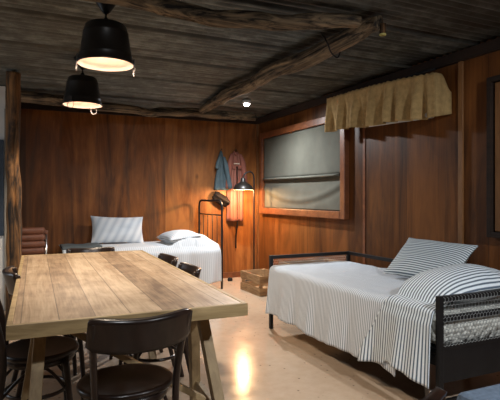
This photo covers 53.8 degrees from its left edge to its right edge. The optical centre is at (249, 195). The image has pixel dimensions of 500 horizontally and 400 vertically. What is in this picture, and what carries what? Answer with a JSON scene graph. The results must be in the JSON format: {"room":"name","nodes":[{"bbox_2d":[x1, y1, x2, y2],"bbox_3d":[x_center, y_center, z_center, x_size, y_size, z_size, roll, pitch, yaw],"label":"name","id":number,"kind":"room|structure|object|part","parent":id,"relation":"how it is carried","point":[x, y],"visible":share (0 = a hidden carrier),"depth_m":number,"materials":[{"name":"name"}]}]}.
{"room":"cabin bedroom","nodes":[
{"label":"cabin bedroom","id":0,"kind":"room"},
{"bbox_2d":[0,86,5,308],"bbox_3d":[-3.700,0.025,4.984,2.200,2.450,0.100,0,0,-24],"label":"wall partition","id":1,"kind":"structure","parent":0,"point":[2,88],"depth_m":5.38,"materials":[{"name":"white paint"}]},
{"bbox_2d":[0,140,3,235],"bbox_3d":[-3.155,-0.090,5.156,1.035,1.040,0.040,0,0,-24],"label":"window","id":2,"kind":"structure","parent":1,"relation":"in","point":[1,141],"depth_m":5.35,"materials":[{"name":"blue paint"}]},
{"bbox_2d":[4,109,6,310],"bbox_3d":[-2.678,0.150,5.428,0.042,2.200,0.160,0,0,-24],"label":"trim","id":3,"kind":"structure","parent":1,"relation":"attached to","point":[5,181],"depth_m":5.35,"materials":[{"name":"brown wood"}]},
{"bbox_2d":[5,88,256,120],"bbox_3d":[-1.383,-1.101,6.223,3.368,0.193,0.160,0,0,-29],"label":"pole","id":4,"kind":"object","parent":1,"relation":"attached to","point":[26,96],"visible":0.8,"depth_m":6.19,"materials":[{"name":"brown wood"}]},
{"bbox_2d":[19,109,256,272],"bbox_3d":[-2.446,-0.010,6.633,5.850,2.520,0.100,0,0,-24],"label":"wall","id":5,"kind":"structure","parent":0,"point":[75,167],"depth_m":6.93,"materials":[{"name":"brown wood"}]},
{"bbox_2d":[21,102,256,123],"bbox_3d":[-1.536,-1.167,6.971,3.585,0.083,0.040,0,0,-24],"label":"trim","id":6,"kind":"structure","parent":5,"relation":"attached to","point":[24,105],"depth_m":6.73,"materials":[{"name":"brown wood"}]},
{"bbox_2d":[214,149,231,189],"bbox_3d":[-0.401,-0.401,7.434,0.267,0.632,0.108,0,0,-24],"label":"shirt","id":7,"kind":"object","parent":5,"relation":"hanging from","point":[222,172],"visible":0.98,"depth_m":7.42,"materials":[{"name":"teal fabric"}]},
{"bbox_2d":[223,271,239,277],"bbox_3d":[-1.529,1.208,6.984,3.610,0.085,0.022,0,0,-24],"label":"baseboard","id":8,"kind":"structure","parent":5,"relation":"attached to","point":[225,274],"depth_m":7.54,"materials":[{"name":"brown wood"}]},
{"bbox_2d":[225,149,247,247],"bbox_3d":[-0.206,0.042,7.532,0.374,1.517,0.091,0,0,-24],"label":"coat","id":9,"kind":"object","parent":5,"relation":"hanging from","point":[236,161],"visible":0.92,"depth_m":7.52,"materials":[{"name":"fabric"}]},
{"bbox_2d":[256,124,258,268],"bbox_3d":[0.120,0.020,7.731,0.030,2.290,0.030,0,0,-24],"label":"trim","id":10,"kind":"structure","parent":5,"relation":"attached to","point":[257,125],"depth_m":7.72,"materials":[{"name":"brown wood"}]},
{"bbox_2d":[0,0,499,117],"bbox_3d":[-0.688,-1.231,2.654,5.950,0.054,8.701,0,0,-24],"label":"ceiling","id":11,"kind":"structure","parent":0,"point":[179,63],"depth_m":4.05,"materials":[{"name":"weathered wood planks"}]},
{"bbox_2d":[62,56,102,114],"bbox_3d":[-1.477,-0.981,4.349,0.340,0.470,0.349,0,0,16],"label":"pendant lamp","id":12,"kind":"object","parent":11,"relation":"hanging from","point":[81,90],"visible":0.96,"depth_m":4.24,"materials":[{"name":"black metal"}]},
{"bbox_3d":[-1.477,-0.925,4.349,0.340,0.251,0.340,0,0,16],"label":"lamp shade","id":13,"kind":"part","parent":12,"relation":"part of","materials":[{"name":"black metal"}]},
{"bbox_2d":[75,2,134,75],"bbox_3d":[-0.884,-0.984,3.026,0.349,0.465,0.340,0,0,-24],"label":"pendant lamp","id":14,"kind":"object","parent":11,"relation":"hanging from","point":[105,44],"visible":0.99,"depth_m":2.92,"materials":[{"name":"black metal"}]},
{"bbox_3d":[-0.884,-0.930,3.026,0.340,0.251,0.340,0,0,-25],"label":"lamp shade","id":15,"kind":"part","parent":14,"relation":"part of","materials":[{"name":"black metal"}]},
{"bbox_2d":[83,0,361,30],"bbox_3d":[-0.818,-1.131,2.776,3.223,0.221,0.224,0,0,-20],"label":"pole","id":16,"kind":"object","parent":11,"relation":"attached to","point":[250,19],"visible":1,"depth_m":2.98,"materials":[{"name":"brown wood"}]},
{"bbox_2d":[242,100,250,106],"bbox_3d":[-0.043,-1.172,6.244,0.110,0.076,0.110,0,0,-24],"label":"recessed light","id":17,"kind":"object","parent":11,"relation":"in","point":[246,103],"visible":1,"depth_m":6.21,"materials":[{"name":"white paint"}]},
{"bbox_2d":[199,15,382,113],"bbox_3d":[0.067,-1.129,4.846,0.236,0.185,3.554,0,0,-24],"label":"pole","id":18,"kind":"object","parent":11,"relation":"attached to","point":[338,42],"visible":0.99,"depth_m":4.00,"materials":[{"name":"brown wood"}]},
{"bbox_2d":[321,32,340,57],"bbox_3d":[0.609,-1.109,3.624,0.199,0.168,0.064,0,0,-38],"label":"tie","id":19,"kind":"object","parent":18,"relation":"attached to","point":[321,32],"visible":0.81,"depth_m":3.58,"materials":[{"name":"black metal"}]},
{"bbox_2d":[379,23,385,35],"bbox_3d":[0.884,-1.107,3.282,0.048,0.076,0.048,0,0,-24],"label":"stub","id":20,"kind":"object","parent":18,"relation":"attached to","point":[382,31],"visible":1,"depth_m":3.26,"materials":[{"name":"brown wood"}]},
{"bbox_2d":[3,277,499,399],"bbox_3d":[-0.697,1.300,2.650,5.930,0.100,8.800,0,0,-24],"label":"floor","id":21,"kind":"structure","parent":0,"point":[255,361],"depth_m":3.55,"materials":[{"name":"concrete"}]},
{"bbox_2d":[5,71,21,321],"bbox_3d":[-2.279,0.032,4.754,0.153,2.446,0.169,0,0,-5],"label":"timber post","id":22,"kind":"object","parent":21,"relation":"on","point":[13,79],"visible":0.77,"depth_m":4.71,"materials":[{"name":"brown wood"}]},
{"bbox_2d":[22,227,47,254],"bbox_3d":[-2.713,0.807,5.905,0.535,0.887,0.544,0,0,-24],"label":"leather chair","id":23,"kind":"object","parent":21,"relation":"on","point":[34,239],"visible":0.38,"depth_m":5.71,"materials":[{"name":"brown leather"}]},
{"bbox_3d":[-2.397,0.850,5.793,0.033,0.801,0.056,0,0,-25],"label":"leg","id":24,"kind":"part","parent":23,"relation":"part of","materials":[{"name":"silver metal"}]},
{"bbox_2d":[0,300,78,399],"bbox_3d":[-1.160,0.855,2.571,0.505,0.797,0.420,0,0,-24],"label":"dining chair","id":25,"kind":"object","parent":21,"relation":"on","point":[59,350],"visible":0.79,"depth_m":2.49,"materials":[{"name":"black wood"}]},
{"bbox_3d":[-1.222,0.862,2.349,0.118,0.783,0.036,0,0,-40],"label":"leg","id":26,"kind":"part","parent":25,"relation":"part of","materials":[{"name":"black wood"}]},
{"bbox_3d":[-1.367,0.862,2.669,0.118,0.783,0.036,0,0,-9],"label":"leg","id":27,"kind":"part","parent":25,"relation":"part of","materials":[{"name":"black wood"}]},
{"bbox_3d":[-1.110,0.837,2.593,0.362,0.044,0.362,0,0,-25],"label":"seat frame","id":28,"kind":"part","parent":25,"relation":"part of","materials":[{"name":"black wood"}]},
{"bbox_3d":[-1.101,0.805,2.597,0.376,0.029,0.412,0,0,-25],"label":"seat","id":29,"kind":"part","parent":25,"relation":"part of","materials":[{"name":"brown wood"}]},
{"bbox_3d":[-1.054,1.032,2.798,0.035,0.439,0.084,0,0,16],"label":"leg","id":30,"kind":"part","parent":25,"relation":"part of","materials":[{"name":"black wood"}]},
{"bbox_3d":[-0.919,1.032,2.501,0.084,0.439,0.035,0,0,25],"label":"leg","id":31,"kind":"part","parent":25,"relation":"part of","materials":[{"name":"black wood"}]},
{"bbox_2d":[2,265,85,396],"bbox_3d":[-1.315,0.855,3.177,0.505,0.797,0.420,0,0,-29],"label":"dining chair","id":32,"kind":"object","parent":21,"relation":"on","point":[10,273],"visible":0.28,"depth_m":3.11,"materials":[{"name":"black wood"}]},
{"bbox_3d":[-1.488,0.530,3.083,0.111,0.147,0.420,0,0,-29],"label":"backrest","id":33,"kind":"part","parent":32,"relation":"part of","materials":[{"name":"brown wood"}]},
{"bbox_3d":[-1.529,0.862,3.261,0.118,0.783,0.036,0,0,-13],"label":"leg","id":34,"kind":"part","parent":32,"relation":"part of","materials":[{"name":"black wood"}]},
{"bbox_3d":[-1.361,0.862,2.952,0.118,0.783,0.036,0,0,-44],"label":"leg","id":35,"kind":"part","parent":32,"relation":"part of","materials":[{"name":"black wood"}]},
{"bbox_3d":[-1.226,1.032,3.411,0.035,0.439,0.084,0,0,12],"label":"leg","id":36,"kind":"part","parent":32,"relation":"part of","materials":[{"name":"black wood"}]},
{"bbox_3d":[-1.070,1.032,3.124,0.084,0.439,0.035,0,0,21],"label":"leg","id":37,"kind":"part","parent":32,"relation":"part of","materials":[{"name":"black wood"}]},
{"bbox_2d":[66,247,114,339],"bbox_3d":[-1.332,0.855,4.200,0.420,0.797,0.505,0,0,-24],"label":"dining chair","id":38,"kind":"object","parent":21,"relation":"on","point":[99,249],"visible":0.13,"depth_m":4.40,"materials":[{"name":"black wood"}]},
{"bbox_3d":[-1.413,0.530,4.380,0.420,0.147,0.111,0,0,-25],"label":"backrest","id":39,"kind":"part","parent":38,"relation":"part of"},
{"bbox_2d":[6,250,247,399],"bbox_3d":[-0.946,0.876,3.157,0.994,0.774,2.410,0,0,-24],"label":"dining table","id":40,"kind":"object","parent":21,"relation":"on","point":[55,294],"visible":0.8,"depth_m":2.43,"materials":[{"name":"brown wood"}]},
{"bbox_3d":[-1.081,0.895,2.421,0.065,0.735,0.369,0,0,-43],"label":"leg","id":41,"kind":"part","parent":40,"relation":"part of","materials":[{"name":"brown wood"}]},
{"bbox_3d":[-0.907,0.895,2.072,0.060,0.733,0.355,0,0,-12],"label":"leg","id":42,"kind":"part","parent":40,"relation":"part of","materials":[{"name":"brown wood"}]},
{"bbox_3d":[-0.826,0.895,3.886,0.060,0.733,0.355,0,0,-35],"label":"leg","id":43,"kind":"part","parent":40,"relation":"part of","materials":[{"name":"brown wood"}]},
{"bbox_3d":[-0.311,0.895,2.758,0.065,0.735,0.369,0,0,-5],"label":"leg","id":44,"kind":"part","parent":40,"relation":"part of","materials":[{"name":"brown wood"}]},
{"bbox_3d":[-0.174,0.895,2.392,0.060,0.733,0.355,0,0,-35],"label":"leg","id":45,"kind":"part","parent":40,"relation":"part of","materials":[{"name":"brown wood"}]},
{"bbox_2d":[76,308,192,399],"bbox_3d":[-0.510,0.855,2.087,0.420,0.797,0.505,0,0,-29],"label":"dining chair","id":46,"kind":"object","parent":21,"relation":"on","point":[106,336],"visible":1,"depth_m":1.96,"materials":[{"name":"black wood"}]},
{"bbox_3d":[-0.594,0.862,1.873,0.036,0.783,0.118,0,0,-13],"label":"leg","id":47,"kind":"part","parent":46,"relation":"part of","materials":[{"name":"black wood"}]},
{"bbox_3d":[-0.540,0.805,2.144,0.412,0.029,0.376,0,0,-29],"label":"seat","id":48,"kind":"part","parent":46,"relation":"part of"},
{"bbox_3d":[-0.536,0.837,2.135,0.362,0.044,0.362,0,0,-29],"label":"seat frame","id":49,"kind":"part","parent":46,"relation":"part of","materials":[{"name":"black wood"}]},
{"bbox_3d":[-0.416,0.530,1.914,0.420,0.147,0.111,0,0,-29],"label":"backrest","id":50,"kind":"part","parent":46,"relation":"part of","materials":[{"name":"black wood"}]},
{"bbox_3d":[-0.284,0.862,2.041,0.036,0.783,0.118,0,0,-44],"label":"leg","id":51,"kind":"part","parent":46,"relation":"part of","materials":[{"name":"black wood"}]},
{"bbox_2d":[59,199,222,288],"bbox_3d":[-1.435,0.650,6.561,2.019,1.200,0.759,0,0,-24],"label":"bed","id":52,"kind":"object","parent":21,"relation":"on","point":[203,200],"visible":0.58,"depth_m":6.76,"materials":[{"name":"black metal"}]},
{"bbox_2d":[59,233,221,283],"bbox_3d":[-1.433,0.824,6.496,1.982,0.683,0.849,0,0,-24],"label":"sheet","id":53,"kind":"object","parent":52,"relation":"on","point":[202,252],"visible":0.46,"depth_m":6.45,"materials":[{"name":"white fabric"}]},
{"bbox_2d":[60,243,101,249],"bbox_3d":[-2.112,0.628,6.153,0.464,0.046,0.453,0,0,-24],"label":"folded blanket","id":54,"kind":"object","parent":53,"relation":"on","point":[86,245],"visible":0.83,"depth_m":6.05,"materials":[{"name":"fabric"}]},
{"bbox_2d":[91,216,143,242],"bbox_3d":[-1.795,0.460,6.688,0.704,0.389,0.213,0,0,-21],"label":"pillow","id":55,"kind":"object","parent":53,"relation":"on","point":[104,229],"visible":0.99,"depth_m":6.62,"materials":[{"name":"white fabric"}]},
{"bbox_2d":[158,230,200,242],"bbox_3d":[-0.975,0.555,6.721,0.438,0.188,0.600,0,0,-29],"label":"pillow","id":56,"kind":"object","parent":52,"relation":"on","point":[174,234],"visible":0.7,"depth_m":6.54,"materials":[{"name":"white fabric"}]},
{"bbox_3d":[-0.564,0.650,6.958,0.031,1.200,0.763,0,0,-30],"label":"headboard frame","id":57,"kind":"part","parent":52,"relation":"part of","materials":[{"name":"black metal"}]},
{"bbox_2d":[212,191,230,206],"bbox_3d":[-0.422,0.048,7.380,0.273,0.233,0.118,0,0,-24],"label":"pouch","id":58,"kind":"object","parent":52,"relation":"hanging from","point":[217,195],"visible":0.83,"depth_m":7.38,"materials":[{"name":"brown leather"}]},
{"bbox_2d":[109,253,177,366],"bbox_3d":[-0.798,0.855,3.703,0.505,0.797,0.420,0,0,-25],"label":"dining chair","id":59,"kind":"object","parent":21,"relation":"on","point":[170,259],"visible":0.2,"depth_m":3.77,"materials":[{"name":"black wood"}]},
{"bbox_3d":[-0.621,0.530,3.788,0.111,0.147,0.420,0,0,-25],"label":"backrest","id":60,"kind":"part","parent":59,"relation":"part of","materials":[{"name":"brown wood"}]},
{"bbox_3d":[-0.589,0.862,3.608,0.118,0.783,0.036,0,0,-10],"label":"leg","id":61,"kind":"part","parent":59,"relation":"part of","materials":[{"name":"black wood"}]},
{"bbox_2d":[123,262,200,376],"bbox_3d":[-0.573,0.855,3.177,0.505,0.797,0.420,0,0,-23],"label":"dining chair","id":62,"kind":"object","parent":21,"relation":"on","point":[194,270],"visible":0.19,"depth_m":3.06,"materials":[{"name":"black wood"}]},
{"bbox_3d":[-0.503,0.862,3.396,0.118,0.783,0.036,0,0,-38],"label":"leg","id":63,"kind":"part","parent":62,"relation":"part of","materials":[{"name":"black wood"}]},
{"bbox_3d":[-0.391,0.530,3.252,0.111,0.147,0.420,0,0,-23],"label":"backrest","id":64,"kind":"part","parent":62,"relation":"part of","materials":[{"name":"brown wood"}]},
{"bbox_3d":[-0.368,0.862,3.071,0.118,0.783,0.036,0,0,-7],"label":"leg","id":65,"kind":"part","parent":62,"relation":"part of","materials":[{"name":"black wood"}]},
{"bbox_2d":[233,171,254,280],"bbox_3d":[-0.034,0.443,7.183,0.445,1.613,0.300,0,0,-24],"label":"floor lamp","id":66,"kind":"object","parent":21,"relation":"on","point":[242,185],"visible":0.84,"depth_m":7.20,"materials":[{"name":"black metal"}]},
{"bbox_3d":[-0.100,-0.177,7.152,0.300,0.175,0.300,0,0,-25],"label":"lamp shade","id":67,"kind":"part","parent":66,"relation":"part of","materials":[{"name":"black metal"}]},
{"bbox_2d":[240,269,268,296],"bbox_3d":[0.156,1.123,6.445,0.360,0.255,0.560,0,0,-27],"label":"wooden crate","id":68,"kind":"object","parent":21,"relation":"on","point":[257,283],"visible":0.77,"depth_m":6.39,"materials":[{"name":"brown wood"}]},
{"bbox_3d":[0.179,1.125,6.736,0.036,0.250,0.036,0,0,-26],"label":"corner post","id":69,"kind":"part","parent":68,"relation":"part of","materials":[{"name":"brown wood"}]},
{"bbox_2d":[279,258,336,264],"bbox_3d":[0.687,0.985,5.390,0.620,0.530,0.400,0,0,-24],"label":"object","id":70,"kind":"object","parent":21,"relation":"on","point":[317,260],"visible":0.07,"depth_m":5.56,"materials":[{"name":"brown wood"}]},
{"bbox_2d":[269,251,499,399],"bbox_3d":[1.031,0.905,3.887,0.912,0.690,2.117,0,0,-24],"label":"bed","id":71,"kind":"object","parent":21,"relation":"on","point":[465,337],"visible":0.44,"depth_m":2.86,"materials":[{"name":"metal"}]},
{"bbox_3d":[0.199,0.905,4.651,0.032,0.690,0.032,0,0,-25],"label":"post","id":72,"kind":"part","parent":71,"relation":"part of","materials":[{"name":"black metal"}]},
{"bbox_3d":[0.599,0.578,4.834,0.848,0.032,0.028,0,0,-25],"label":"rail","id":73,"kind":"part","parent":71,"relation":"part of","materials":[{"name":"black metal"}]},
{"bbox_2d":[265,261,408,376],"bbox_3d":[0.917,0.879,3.978,0.914,0.470,1.763,0,0,-24],"label":"bedspread","id":74,"kind":"object","parent":71,"relation":"on","point":[336,304],"visible":0.84,"depth_m":3.83,"materials":[{"name":"white fabric"}]},
{"bbox_2d":[357,263,499,388],"bbox_3d":[1.195,0.768,3.337,0.944,0.655,0.902,0,0,-24],"label":"sheet","id":75,"kind":"object","parent":74,"relation":"on","point":[399,335],"visible":1,"depth_m":2.97,"materials":[{"name":"white fabric"}]},
{"bbox_2d":[383,237,477,277],"bbox_3d":[1.367,0.490,3.777,0.298,0.290,0.645,0,0,-31],"label":"pillow","id":76,"kind":"object","parent":75,"relation":"on","point":[416,256],"visible":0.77,"depth_m":3.72,"materials":[{"name":"white fabric"}]},
{"bbox_3d":[1.431,0.578,4.070,0.024,0.032,2.048,0,0,-25],"label":"rail","id":77,"kind":"part","parent":71,"relation":"part of","materials":[{"name":"black metal"}]},
{"bbox_3d":[0.641,0.930,3.710,0.028,0.060,2.048,0,0,-25],"label":"rail","id":78,"kind":"part","parent":71,"relation":"part of","materials":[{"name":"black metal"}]},
{"bbox_3d":[1.062,0.905,2.759,0.032,0.690,0.032,0,0,-25],"label":"post","id":79,"kind":"part","parent":71,"relation":"part of","materials":[{"name":"black metal"}]},
{"bbox_3d":[1.031,0.775,3.887,0.820,0.196,2.020,0,0,-25],"label":"mattress","id":80,"kind":"part","parent":71,"relation":"part of","materials":[{"name":"white fabric"}]},
{"bbox_3d":[1.462,0.578,2.941,0.848,0.032,0.028,0,0,-25],"label":"rail","id":81,"kind":"part","parent":71,"relation":"part of","materials":[{"name":"black metal"}]},
{"bbox_3d":[1.462,0.690,2.941,0.848,0.030,0.024,0,0,-25],"label":"rail","id":82,"kind":"part","parent":71,"relation":"part of","materials":[{"name":"black metal"}]},
{"bbox_3d":[1.462,0.853,2.941,0.848,0.025,0.024,0,0,-25],"label":"rail","id":83,"kind":"part","parent":71,"relation":"part of","materials":[{"name":"black metal"}]},
{"bbox_2d":[451,288,499,302],"bbox_3d":[1.376,0.586,3.155,0.600,0.165,0.340,0,0,-24],"label":"pillow","id":84,"kind":"object","parent":71,"relation":"on","point":[475,299],"visible":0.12,"depth_m":3.02,"materials":[{"name":"white fabric"}]},
{"bbox_2d":[421,387,446,399],"bbox_3d":[0.198,0.855,1.258,0.420,0.797,0.505,0,0,-28],"label":"dining chair","id":85,"kind":"object","parent":21,"relation":"on","point":[437,393],"visible":1,"depth_m":1.15,"materials":[{"name":"brown wood"}]},
{"bbox_2d":[456,384,499,399],"bbox_3d":[1.244,1.025,1.913,0.650,0.450,0.550,0,0,-24],"label":"footstool","id":86,"kind":"object","parent":21,"relation":"on","point":[492,392],"visible":1,"depth_m":2.00,"materials":[{"name":"blue fabric"}]},
{"bbox_2d":[259,36,499,296],"bbox_3d":[1.956,-0.010,3.859,0.100,2.520,8.600,0,0,-24],"label":"wall","id":87,"kind":"structure","parent":0,"point":[411,167],"depth_m":4.73,"materials":[{"name":"brown wood"}]},
{"bbox_2d":[259,116,348,219],"bbox_3d":[0.632,-0.345,6.558,0.070,1.220,2.210,0,0,-24],"label":"window","id":88,"kind":"structure","parent":87,"relation":"in","point":[343,213],"depth_m":6.13,"materials":[{"name":"brown wood"}]},
{"bbox_2d":[262,124,339,210],"bbox_3d":[0.625,-0.345,6.554,0.064,1.040,2.030,0,0,-24],"label":"blind","id":89,"kind":"object","parent":88,"relation":"attached to","point":[302,167],"visible":0.97,"depth_m":6.42,"materials":[{"name":"grey fabric"}]},
{"bbox_2d":[363,127,364,263],"bbox_3d":[1.231,0.020,5.319,0.008,2.290,0.040,0,0,-24],"label":"trim","id":90,"kind":"structure","parent":87,"relation":"attached to","point":[363,127],"depth_m":5.32,"materials":[{"name":"brown wood"}]},
{"bbox_2d":[257,37,499,123],"bbox_3d":[1.890,-1.167,3.829,0.045,0.083,8.600,0,0,-24],"label":"trim","id":91,"kind":"structure","parent":87,"relation":"attached to","point":[493,45],"depth_m":4.61,"materials":[{"name":"brown wood"}]},
{"bbox_2d":[325,68,451,131],"bbox_3d":[1.280,-0.891,4.917,0.253,0.450,1.647,0,0,-24],"label":"valance","id":92,"kind":"object","parent":87,"relation":"attached to","point":[422,95],"visible":1,"depth_m":4.66,"materials":[{"name":"beige fabric"}]},
{"bbox_3d":[1.243,-1.087,4.916,0.024,0.039,1.595,0,0,-25],"label":"rod","id":93,"kind":"part","parent":92,"relation":"part of","materials":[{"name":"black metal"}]},
{"bbox_2d":[458,61,463,243],"bbox_3d":[1.767,0.020,4.127,0.022,2.290,0.045,0,0,-24],"label":"trim","id":94,"kind":"structure","parent":87,"relation":"attached to","point":[461,63],"depth_m":4.11,"materials":[{"name":"brown wood"}]},
{"bbox_2d":[486,75,499,237],"bbox_3d":[2.269,-0.300,2.974,0.065,1.240,1.930,0,0,-24],"label":"window","id":95,"kind":"structure","parent":87,"relation":"in","point":[492,83],"depth_m":3.81,"materials":[{"name":"black wood"}]},
{"bbox_2d":[495,82,499,230],"bbox_3d":[2.278,-0.300,2.978,0.045,1.140,1.810,0,0,-25],"label":"shutter","id":96,"kind":"object","parent":95,"relation":"attached to","point":[497,84],"depth_m":3.77,"materials":[{"name":"brown wood"}]}
]}

